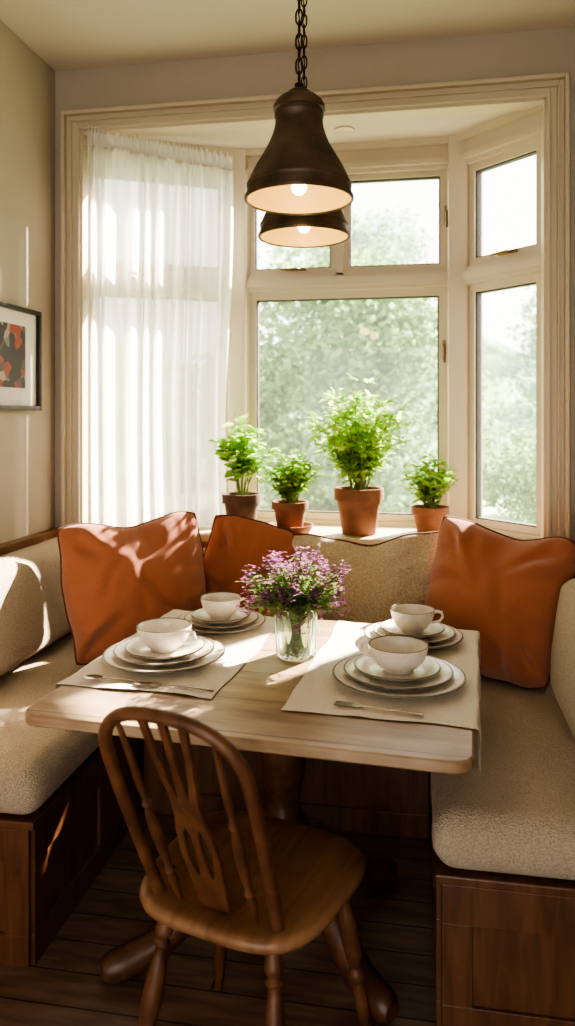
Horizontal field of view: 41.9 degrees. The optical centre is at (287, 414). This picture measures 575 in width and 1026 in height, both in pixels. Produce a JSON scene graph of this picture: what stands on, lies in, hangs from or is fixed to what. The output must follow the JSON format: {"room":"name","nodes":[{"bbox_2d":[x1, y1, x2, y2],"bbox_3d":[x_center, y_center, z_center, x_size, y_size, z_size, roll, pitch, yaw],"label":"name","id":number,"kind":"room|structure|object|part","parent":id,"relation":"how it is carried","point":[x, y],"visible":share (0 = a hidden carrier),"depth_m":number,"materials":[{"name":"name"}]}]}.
{"room":"dining room","nodes":[
{"label":"dining room","id":0,"kind":"room"},
{"bbox_2d":[0,20,54,543],"bbox_3d":[-1.467,-0.050,1.299,0.100,3.000,4.450,0,0,10],"label":"wall","id":1,"kind":"structure","parent":0,"point":[27,82],"depth_m":3.15,"materials":[{"name":"paint"}]},
{"bbox_2d":[0,301,41,409],"bbox_3d":[-1.119,-0.230,2.898,0.025,0.420,0.640,0,0,10],"label":"picture frame","id":2,"kind":"object","parent":1,"relation":"attached to","point":[20,327],"visible":1,"depth_m":3.07,"materials":[{"name":"black wood"}]},
{"bbox_2d":[0,321,24,387],"bbox_3d":[-1.123,-0.237,2.899,0.002,0.255,0.420,0,0,10],"label":"print","id":3,"kind":"object","parent":2,"relation":"attached to","point":[12,333],"depth_m":3.01},
{"bbox_2d":[0,781,435,1025],"bbox_3d":[-0.237,1.500,1.362,2.500,0.100,5.000,0,0,10],"label":"floor","id":4,"kind":"structure","parent":0,"point":[65,987],"depth_m":1.96,"materials":[{"name":"brown wood"}]},
{"bbox_2d":[0,735,144,967],"bbox_3d":[-0.846,1.259,2.657,0.600,0.382,1.310,0,0,10],"label":"bench","id":5,"kind":"object","parent":4,"relation":"on","point":[51,855],"visible":0.48,"depth_m":2.10,"materials":[{"name":"brown wood"}]},
{"bbox_2d":[0,632,98,814],"bbox_3d":[-0.839,0.989,2.640,0.604,0.152,1.306,0,0,10],"label":"seat cushion","id":6,"kind":"object","parent":5,"relation":"on","point":[35,762],"visible":0.43,"depth_m":2.17,"materials":[{"name":"beige fabric"}]},
{"bbox_2d":[0,537,70,676],"bbox_3d":[-1.029,0.706,2.598,0.204,0.394,1.265,0,0,9],"label":"cushion","id":7,"kind":"object","parent":6,"relation":"on","point":[33,617],"visible":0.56,"depth_m":2.71,"materials":[{"name":"beige fabric"}]},
{"bbox_2d":[57,511,206,664],"bbox_3d":[-0.578,0.645,2.846,0.563,0.527,0.315,0,0,-19],"label":"throw pillow","id":8,"kind":"object","parent":6,"relation":"on","point":[114,579],"visible":0.71,"depth_m":2.75,"materials":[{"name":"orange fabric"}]},
{"bbox_2d":[98,705,370,1025],"bbox_3d":[-0.110,0.985,1.567,0.451,0.935,0.577,0,0,25],"label":"dining chair","id":9,"kind":"object","parent":4,"relation":"on","point":[252,881],"visible":1,"depth_m":1.47,"materials":[{"name":"brown wood"}]},
{"bbox_3d":[-0.283,1.232,1.535,0.111,0.439,0.042,0,0,-26],"label":"leg","id":10,"kind":"part","parent":9,"relation":"part of","materials":[{"name":"brown wood"}]},
{"bbox_3d":[-0.161,1.232,1.859,0.042,0.439,0.103,0,0,-14],"label":"leg","id":11,"kind":"part","parent":9,"relation":"part of","materials":[{"name":"brown wood"}]},
{"bbox_3d":[-0.078,1.000,1.633,0.446,0.041,0.424,0,0,25],"label":"seat","id":12,"kind":"part","parent":9,"relation":"part of","materials":[{"name":"brown wood"}]},
{"bbox_3d":[-0.021,1.232,1.412,0.042,0.439,0.111,0,0,-14],"label":"leg","id":13,"kind":"part","parent":9,"relation":"part of","materials":[{"name":"brown wood"}]},
{"bbox_3d":[0.150,1.232,1.714,0.103,0.439,0.042,0,0,-26],"label":"leg","id":14,"kind":"part","parent":9,"relation":"part of","materials":[{"name":"brown wood"}]},
{"bbox_2d":[25,616,473,1024],"bbox_3d":[-0.011,1.073,2.100,1.040,0.746,0.970,0,0,14],"label":"dining table","id":15,"kind":"object","parent":4,"relation":"on","point":[246,709],"visible":0.54,"depth_m":1.78,"materials":[{"name":"brown wood"}]},
{"bbox_2d":[55,609,274,698],"bbox_3d":[-0.298,0.718,2.261,0.441,0.049,0.764,0,0,14],"label":"placemat","id":16,"kind":"object","parent":15,"relation":"on","point":[240,647],"visible":0.34,"depth_m":2.02,"materials":[{"name":"beige fabric"}]},
{"bbox_2d":[83,674,151,682],"bbox_3d":[-0.444,0.690,1.955,0.193,0.007,0.036,0,0,12],"label":"spoon","id":17,"kind":"object","parent":16,"relation":"on","point":[90,676],"visible":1,"depth_m":1.97,"materials":[{"name":"silver metal"}]},
{"bbox_2d":[102,635,224,672],"bbox_3d":[-0.349,0.682,2.129,0.344,0.023,0.344,0,0,27],"label":"dinner plate","id":18,"kind":"object","parent":16,"relation":"on","point":[218,652],"visible":0.48,"depth_m":2.05,"materials":[{"name":"white ceramic"}]},
{"bbox_2d":[113,634,213,665],"bbox_3d":[-0.350,0.672,2.131,0.284,0.023,0.284,0,0,27],"label":"salad plate","id":19,"kind":"object","parent":18,"relation":"on","point":[119,652],"visible":0.45,"depth_m":2.08,"materials":[{"name":"white ceramic"}]},
{"bbox_2d":[125,635,204,659],"bbox_3d":[-0.347,0.663,2.126,0.224,0.023,0.224,0,0,27],"label":"saucer","id":20,"kind":"object","parent":19,"relation":"on","point":[135,647],"visible":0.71,"depth_m":2.11,"materials":[{"name":"white ceramic"}]},
{"bbox_2d":[136,617,195,652],"bbox_3d":[-0.350,0.630,2.132,0.158,0.069,0.156,0,0,-17],"label":"teacup","id":21,"kind":"object","parent":20,"relation":"on","point":[166,634],"visible":1,"depth_m":2.09,"materials":[{"name":"white ceramic"}]},
{"bbox_3d":[-0.273,0.620,2.092,0.046,0.045,0.010,0,0,27],"label":"handle","id":22,"kind":"part","parent":21,"relation":"part of","materials":[{"name":"white ceramic"}]},
{"bbox_2d":[134,681,213,691],"bbox_3d":[-0.289,0.691,1.910,0.212,0.007,0.022,0,0,14],"label":"fork","id":23,"kind":"object","parent":16,"relation":"on","point":[146,683],"visible":1,"depth_m":1.91,"materials":[{"name":"silver metal"}]},
{"bbox_2d":[177,610,265,633],"bbox_3d":[-0.219,0.682,2.464,0.296,0.023,0.296,0,0,1],"label":"dinner plate","id":24,"kind":"object","parent":16,"relation":"on","point":[261,619],"visible":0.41,"depth_m":2.40,"materials":[{"name":"white ceramic"}]},
{"bbox_2d":[184,609,258,629],"bbox_3d":[-0.217,0.672,2.461,0.244,0.023,0.244,0,0,1],"label":"salad plate","id":25,"kind":"object","parent":24,"relation":"on","point":[252,617],"visible":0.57,"depth_m":2.42,"materials":[{"name":"white ceramic"}]},
{"bbox_2d":[191,607,249,624],"bbox_3d":[-0.219,0.663,2.464,0.193,0.023,0.193,0,0,1],"label":"saucer","id":26,"kind":"object","parent":25,"relation":"on","point":[200,614],"visible":0.69,"depth_m":2.45,"materials":[{"name":"white ceramic"}]},
{"bbox_2d":[200,592,248,619],"bbox_3d":[-0.218,0.630,2.463,0.134,0.069,0.136,0,0,-45],"label":"teacup","id":27,"kind":"object","parent":26,"relation":"on","point":[218,605],"visible":0.99,"depth_m":2.43,"materials":[{"name":"white ceramic"}]},
{"bbox_3d":[-0.144,0.620,2.462,0.039,0.045,0.009,0,0,1],"label":"handle","id":28,"kind":"part","parent":27,"relation":"part of","materials":[{"name":"white ceramic"}]},
{"bbox_2d":[274,609,316,660],"bbox_3d":[0.024,0.629,2.179,0.127,0.139,0.124,0,0,10],"label":"glass vase","id":29,"kind":"object","parent":15,"relation":"on","point":[290,646],"visible":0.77,"depth_m":2.13,"materials":[{"name":"clear glass"}]},
{"bbox_2d":[235,546,351,633],"bbox_3d":[0.027,0.530,2.173,0.338,0.305,0.322,0,0,41],"label":"flower bouquet","id":30,"kind":"object","parent":29,"relation":"in","point":[296,595],"visible":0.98,"depth_m":2.13,"materials":[{"name":"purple plant"}]},
{"bbox_2d":[281,621,481,771],"bbox_3d":[0.301,0.751,2.097,0.470,0.115,0.787,0,0,14],"label":"placemat","id":31,"kind":"object","parent":15,"relation":"on","point":[318,690],"visible":0.58,"depth_m":1.87,"materials":[{"name":"beige fabric"}]},
{"bbox_2d":[334,700,423,716],"bbox_3d":[0.213,0.691,1.763,0.212,0.007,0.022,0,0,20],"label":"fork","id":32,"kind":"object","parent":31,"relation":"on","point":[339,703],"visible":1,"depth_m":1.77,"materials":[{"name":"silver metal"}]},
{"bbox_2d":[332,654,465,697],"bbox_3d":[0.289,0.682,1.954,0.344,0.023,0.344,0,0,24],"label":"dinner plate","id":33,"kind":"object","parent":31,"relation":"on","point":[458,680],"visible":0.45,"depth_m":1.87,"materials":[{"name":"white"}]},
{"bbox_2d":[343,654,453,689],"bbox_3d":[0.288,0.672,1.956,0.284,0.023,0.284,0,0,24],"label":"salad plate","id":34,"kind":"object","parent":33,"relation":"on","point":[446,673],"visible":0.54,"depth_m":1.90,"materials":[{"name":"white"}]},
{"bbox_2d":[354,653,440,681],"bbox_3d":[0.286,0.663,1.959,0.224,0.023,0.224,0,0,24],"label":"saucer","id":35,"kind":"object","parent":34,"relation":"on","point":[366,665],"visible":0.65,"depth_m":1.94,"materials":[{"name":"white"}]},
{"bbox_2d":[358,635,428,674],"bbox_3d":[0.288,0.630,1.954,0.158,0.069,0.156,0,0,-20],"label":"teacup","id":36,"kind":"object","parent":35,"relation":"on","point":[396,654],"visible":1,"depth_m":1.93,"materials":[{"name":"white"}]},
{"bbox_3d":[0.209,0.620,1.990,0.046,0.045,0.010,0,0,24],"label":"handle","id":37,"kind":"part","parent":36,"relation":"part of","materials":[{"name":"white ceramic"}]},
{"bbox_2d":[364,621,462,648],"bbox_3d":[0.386,0.682,2.309,0.303,0.023,0.303,0,0,4],"label":"dinner plate","id":38,"kind":"object","parent":31,"relation":"on","point":[369,633],"visible":0.25,"depth_m":2.27,"materials":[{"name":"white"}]},
{"bbox_2d":[373,622,455,643],"bbox_3d":[0.389,0.672,2.305,0.250,0.023,0.250,0,0,4],"label":"salad plate","id":39,"kind":"object","parent":38,"relation":"on","point":[449,632],"visible":0.3,"depth_m":2.28,"materials":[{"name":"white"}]},
{"bbox_2d":[380,619,444,638],"bbox_3d":[0.384,0.663,2.311,0.197,0.023,0.197,0,0,4],"label":"saucer","id":40,"kind":"object","parent":39,"relation":"on","point":[389,626],"visible":0.63,"depth_m":2.31,"materials":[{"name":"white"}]},
{"bbox_2d":[390,603,443,633],"bbox_3d":[0.386,0.630,2.310,0.137,0.069,0.139,0,0,-42],"label":"teacup","id":41,"kind":"object","parent":40,"relation":"on","point":[411,618],"visible":1,"depth_m":2.28,"materials":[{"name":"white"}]},
{"bbox_3d":[0.461,0.620,2.305,0.040,0.045,0.009,0,0,4],"label":"handle","id":42,"kind":"part","parent":41,"relation":"part of","materials":[{"name":"white ceramic"}]},
{"bbox_2d":[145,740,428,838],"bbox_3d":[0.025,1.259,2.905,1.020,0.382,0.520,0,0,10],"label":"bench","id":43,"kind":"object","parent":4,"relation":"on","point":[345,796],"visible":0.23,"depth_m":2.62,"materials":[{"name":"brown wood"}]},
{"bbox_3d":[0.025,0.997,2.905,0.984,0.137,0.506,0,0,10],"label":"seat cushion","id":44,"kind":"object","parent":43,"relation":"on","visible":0},
{"bbox_2d":[204,514,297,616],"bbox_3d":[-0.162,0.669,3.009,0.474,0.532,0.165,0,0,9],"label":"throw pillow","id":45,"kind":"object","parent":44,"relation":"on","point":[235,542],"visible":0.41,"depth_m":2.99,"materials":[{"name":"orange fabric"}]},
{"bbox_2d":[291,531,438,622],"bbox_3d":[0.303,0.683,2.901,0.624,0.473,0.180,0,0,14],"label":"throw pillow","id":46,"kind":"object","parent":44,"relation":"on","point":[397,570],"visible":0.39,"depth_m":2.85,"materials":[{"name":"beige fabric"}]},
{"bbox_2d":[429,772,574,1025],"bbox_3d":[0.765,1.259,2.353,0.620,0.382,1.350,0,0,10],"label":"bench","id":47,"kind":"object","parent":4,"relation":"on","point":[504,943],"visible":0.54,"depth_m":1.72,"materials":[{"name":"brown wood"}]},
{"bbox_2d":[430,675,574,879],"bbox_3d":[0.751,0.989,2.334,0.616,0.154,1.335,0,0,10],"label":"seat cushion","id":48,"kind":"object","parent":47,"relation":"on","point":[515,815],"visible":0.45,"depth_m":1.83,"materials":[{"name":"beige fabric"}]},
{"bbox_2d":[425,516,574,689],"bbox_3d":[0.725,0.645,2.622,0.534,0.527,0.323,0,0,38],"label":"throw pillow","id":49,"kind":"object","parent":48,"relation":"on","point":[506,589],"visible":0.79,"depth_m":2.50,"materials":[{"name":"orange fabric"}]},
{"bbox_2d":[550,578,574,739],"bbox_3d":[0.853,0.706,1.962,0.211,0.395,0.947,0,0,9],"label":"cushion","id":50,"kind":"object","parent":48,"relation":"on","point":[562,671],"visible":1,"depth_m":2.17,"materials":[{"name":"beige fabric"}]},
{"bbox_2d":[0,0,574,70],"bbox_3d":[-0.285,-1.600,1.091,2.500,0.100,4.450,0,0,10],"label":"ceiling","id":51,"kind":"structure","parent":0,"point":[65,34],"depth_m":2.98,"materials":[{"name":"beige paint"}]},
{"bbox_2d":[244,0,353,214],"bbox_3d":[0.030,-1.054,1.950,0.285,0.993,0.285,0,0,10],"label":"pendant lamp","id":52,"kind":"object","parent":51,"relation":"hanging from","point":[299,172],"visible":1,"depth_m":1.89,"materials":[{"name":"brown metal"}]},
{"bbox_3d":[0.030,-0.702,1.950,0.285,0.289,0.285,0,0,10],"label":"lamp shade","id":53,"kind":"part","parent":52,"relation":"part of","materials":[{"name":"brown metal"}]},
{"bbox_3d":[0.030,-0.612,1.950,0.042,0.080,0.042,0,0,10],"label":"bulb","id":54,"kind":"part","parent":52,"relation":"part of","materials":[{"name":"beige glass"}]},
{"bbox_3d":[0.030,-1.181,1.950,0.024,0.679,0.024,0,0,10],"label":"chain","id":55,"kind":"part","parent":52,"relation":"part of","materials":[{"name":"black metal"}]},
{"bbox_2d":[258,0,349,247],"bbox_3d":[0.051,-1.048,2.316,0.285,1.003,0.285,0,0,10],"label":"pendant lamp","id":56,"kind":"object","parent":51,"relation":"hanging from","point":[331,228],"visible":0.44,"depth_m":2.31,"materials":[{"name":"brown metal"}]},
{"bbox_3d":[0.051,-0.692,2.316,0.285,0.289,0.285,0,0,10],"label":"lamp shade","id":57,"kind":"part","parent":56,"relation":"part of","materials":[{"name":"brown metal"}]},
{"bbox_3d":[0.051,-1.179,2.316,0.024,0.697,0.024,0,0,10],"label":"chain","id":58,"kind":"part","parent":56,"relation":"part of","materials":[{"name":"black metal"}]},
{"bbox_3d":[0.051,-0.602,2.316,0.042,0.080,0.042,0,0,10],"label":"bulb","id":59,"kind":"part","parent":56,"relation":"part of","materials":[{"name":"beige glass"}]},
{"bbox_2d":[55,27,574,540],"bbox_3d":[0.127,-0.050,3.425,2.300,3.000,0.490,0,0,10],"label":"wall","id":60,"kind":"structure","parent":0,"point":[548,51],"depth_m":3.18,"materials":[{"name":"paint"}]},
{"bbox_2d":[0,527,207,555],"bbox_3d":[-0.102,0.978,2.125,2.300,0.945,2.150,0,0,10],"label":"wainscot","id":61,"kind":"structure","parent":60,"relation":"attached to","point":[36,538],"depth_m":3.08,"materials":[{"name":"brown wood"}]},
{"bbox_2d":[87,271,228,491],"bbox_3d":[-0.604,-0.318,3.539,0.747,1.735,0.119,0,0,-18],"label":"window","id":62,"kind":"structure","parent":60,"relation":"in","point":[227,381],"depth_m":3.62,"materials":[{"name":"paint"}]},
{"bbox_2d":[61,73,569,539],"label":"window","id":63,"kind":"structure","parent":60,"relation":"in","point":[517,267],"depth_m":3.21,"materials":[{"name":"paint"}]},
{"bbox_2d":[229,135,466,526],"bbox_3d":[0.279,-0.362,3.568,1.149,1.825,0.155,0,0,10],"label":"window","id":64,"kind":"structure","parent":60,"relation":"in","point":[340,281],"depth_m":3.51,"materials":[{"name":"paint"}]},
{"bbox_2d":[198,525,524,544],"bbox_3d":[0.088,0.537,3.381,2.030,0.035,0.390,0,0,10],"label":"window sill","id":65,"kind":"structure","parent":60,"relation":"attached to","point":[382,534],"depth_m":3.29,"materials":[{"name":"beige paint"}]},
{"bbox_2d":[209,414,279,519],"bbox_3d":[-0.212,0.256,3.349,0.332,0.526,0.336,0,0,10],"label":"potted plant","id":66,"kind":"object","parent":65,"relation":"on","point":[242,503],"visible":0.98,"depth_m":3.33,"materials":[{"name":"green plant"}]},
{"bbox_3d":[-0.207,0.436,3.377,0.176,0.165,0.176,0,0,10],"label":"pot","id":67,"kind":"part","parent":66,"relation":"part of","materials":[{"name":"brown ceramic"}]},
{"bbox_3d":[-0.193,0.185,3.377,0.248,0.384,0.241,0,0,-14],"label":"stem","id":68,"kind":"part","parent":66,"relation":"part of","materials":[{"name":"green plant"}]},
{"bbox_2d":[254,449,325,533],"bbox_3d":[0.003,0.334,3.304,0.311,0.370,0.288,0,0,37],"label":"potted plant","id":69,"kind":"object","parent":65,"relation":"on","point":[290,511],"visible":0.98,"depth_m":3.25,"materials":[{"name":"green plant"}]},
{"bbox_3d":[0.010,0.275,3.286,0.240,0.245,0.238,0,0,44],"label":"stem","id":70,"kind":"part","parent":69,"relation":"part of","materials":[{"name":"green plant"}]},
{"bbox_3d":[0.011,0.442,3.288,0.160,0.125,0.160,0,0,10],"label":"pot","id":71,"kind":"part","parent":69,"relation":"part of","materials":[{"name":"ceramic"}]},
{"bbox_2d":[303,373,414,535],"bbox_3d":[0.308,0.165,3.303,0.501,0.708,0.549,0,0,10],"label":"potted plant","id":72,"kind":"object","parent":65,"relation":"on","point":[357,453],"visible":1,"depth_m":3.21,"materials":[{"name":"green plant"}]},
{"bbox_3d":[0.312,0.419,3.281,0.216,0.200,0.216,0,0,10],"label":"pot","id":73,"kind":"part","parent":72,"relation":"part of","materials":[{"name":"ceramic"}]},
{"bbox_3d":[0.309,0.092,3.294,0.441,0.512,0.498,0,0,10],"label":"stem","id":74,"kind":"part","parent":72,"relation":"part of","materials":[{"name":"green plant"}]},
{"bbox_2d":[395,455,459,532],"bbox_3d":[0.609,0.344,3.283,0.283,0.349,0.299,0,0,10],"label":"potted plant","id":75,"kind":"object","parent":65,"relation":"on","point":[428,516],"visible":0.98,"depth_m":3.23,"materials":[{"name":"green plant"}]},
{"bbox_3d":[0.627,0.296,3.276,0.238,0.242,0.240,0,0,33],"label":"stem","id":76,"kind":"part","parent":75,"relation":"part of","materials":[{"name":"green plant"}]},
{"bbox_3d":[0.623,0.459,3.272,0.164,0.120,0.164,0,0,10],"label":"pot","id":77,"kind":"part","parent":75,"relation":"part of","materials":[{"name":"ceramic"}]},
{"bbox_2d":[133,111,514,148],"bbox_3d":[0.109,-1.310,3.499,2.500,0.080,0.510,0,0,10],"label":"ceiling","id":78,"kind":"structure","parent":0,"point":[439,126],"depth_m":3.38,"materials":[{"name":"beige paint"}]},
{"bbox_2d":[83,125,232,526],"bbox_3d":[-0.580,-0.383,3.407,0.673,1.790,0.121,0,0,-17],"label":"sheer curtain","id":79,"kind":"object","parent":78,"relation":"hanging from","point":[160,217],"visible":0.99,"depth_m":3.40,"materials":[{"name":"fabric"}]},
{"bbox_3d":[-0.581,-1.169,3.410,0.673,0.074,0.011,0,0,-15],"label":"curtain rod","id":80,"kind":"part","parent":79,"relation":"part of","materials":[{"name":"fabric"}]},
{"bbox_2d":[334,126,354,134],"bbox_3d":[0.253,-1.265,3.337,0.090,0.008,0.090,0,0,10],"label":"recessed light","id":81,"kind":"object","parent":78,"relation":"in","point":[343,130],"visible":1,"depth_m":3.32,"materials":[{"name":"paint"}]},
{"label":"outside","id":82,"kind":"structure","parent":0,"visible":0},
{"bbox_2d":[259,480,535,522],"bbox_3d":[6.416,2.100,36.389,80.000,0.100,66.100,0,0,10],"label":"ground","id":83,"kind":"structure","parent":82,"point":[489,512],"depth_m":16.27,"materials":[{"name":"green plant"}]},
{"bbox_2d":[259,204,436,492],"bbox_3d":[1.553,-1.488,17.705,4.956,7.391,5.343,0,0,-14],"label":"tree","id":84,"kind":"object","parent":83,"relation":"on","point":[407,243],"visible":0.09,"depth_m":17.05,"materials":[{"name":"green plant"}]},
{"bbox_2d":[258,246,503,512],"bbox_3d":[0.761,-0.144,9.950,3.654,4.600,3.791,0,0,-43],"label":"tree","id":85,"kind":"object","parent":83,"relation":"on","point":[391,355],"visible":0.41,"depth_m":9.21,"materials":[{"name":"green plant"}]},
{"bbox_2d":[259,333,535,483],"bbox_3d":[-0.313,-0.380,24.135,55.012,4.859,3.480,0,0,10],"label":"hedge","id":86,"kind":"object","parent":83,"relation":"on","point":[495,353],"visible":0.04,"depth_m":23.20,"materials":[{"name":"green plant"}]},
{"bbox_2d":[483,419,535,523],"bbox_3d":[2.017,1.059,6.352,1.492,1.996,1.456,0,0,10],"label":"tree","id":87,"kind":"object","parent":83,"relation":"on","point":[522,469],"visible":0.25,"depth_m":6.25,"materials":[{"name":"green plant"}]},
{"bbox_2d":[483,285,535,504],"bbox_3d":[6.289,-0.592,15.053,4.639,5.538,4.314,0,0,-38],"label":"tree","id":88,"kind":"object","parent":83,"relation":"on","point":[526,414],"visible":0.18,"depth_m":15.22,"materials":[{"name":"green plant"}]}
]}

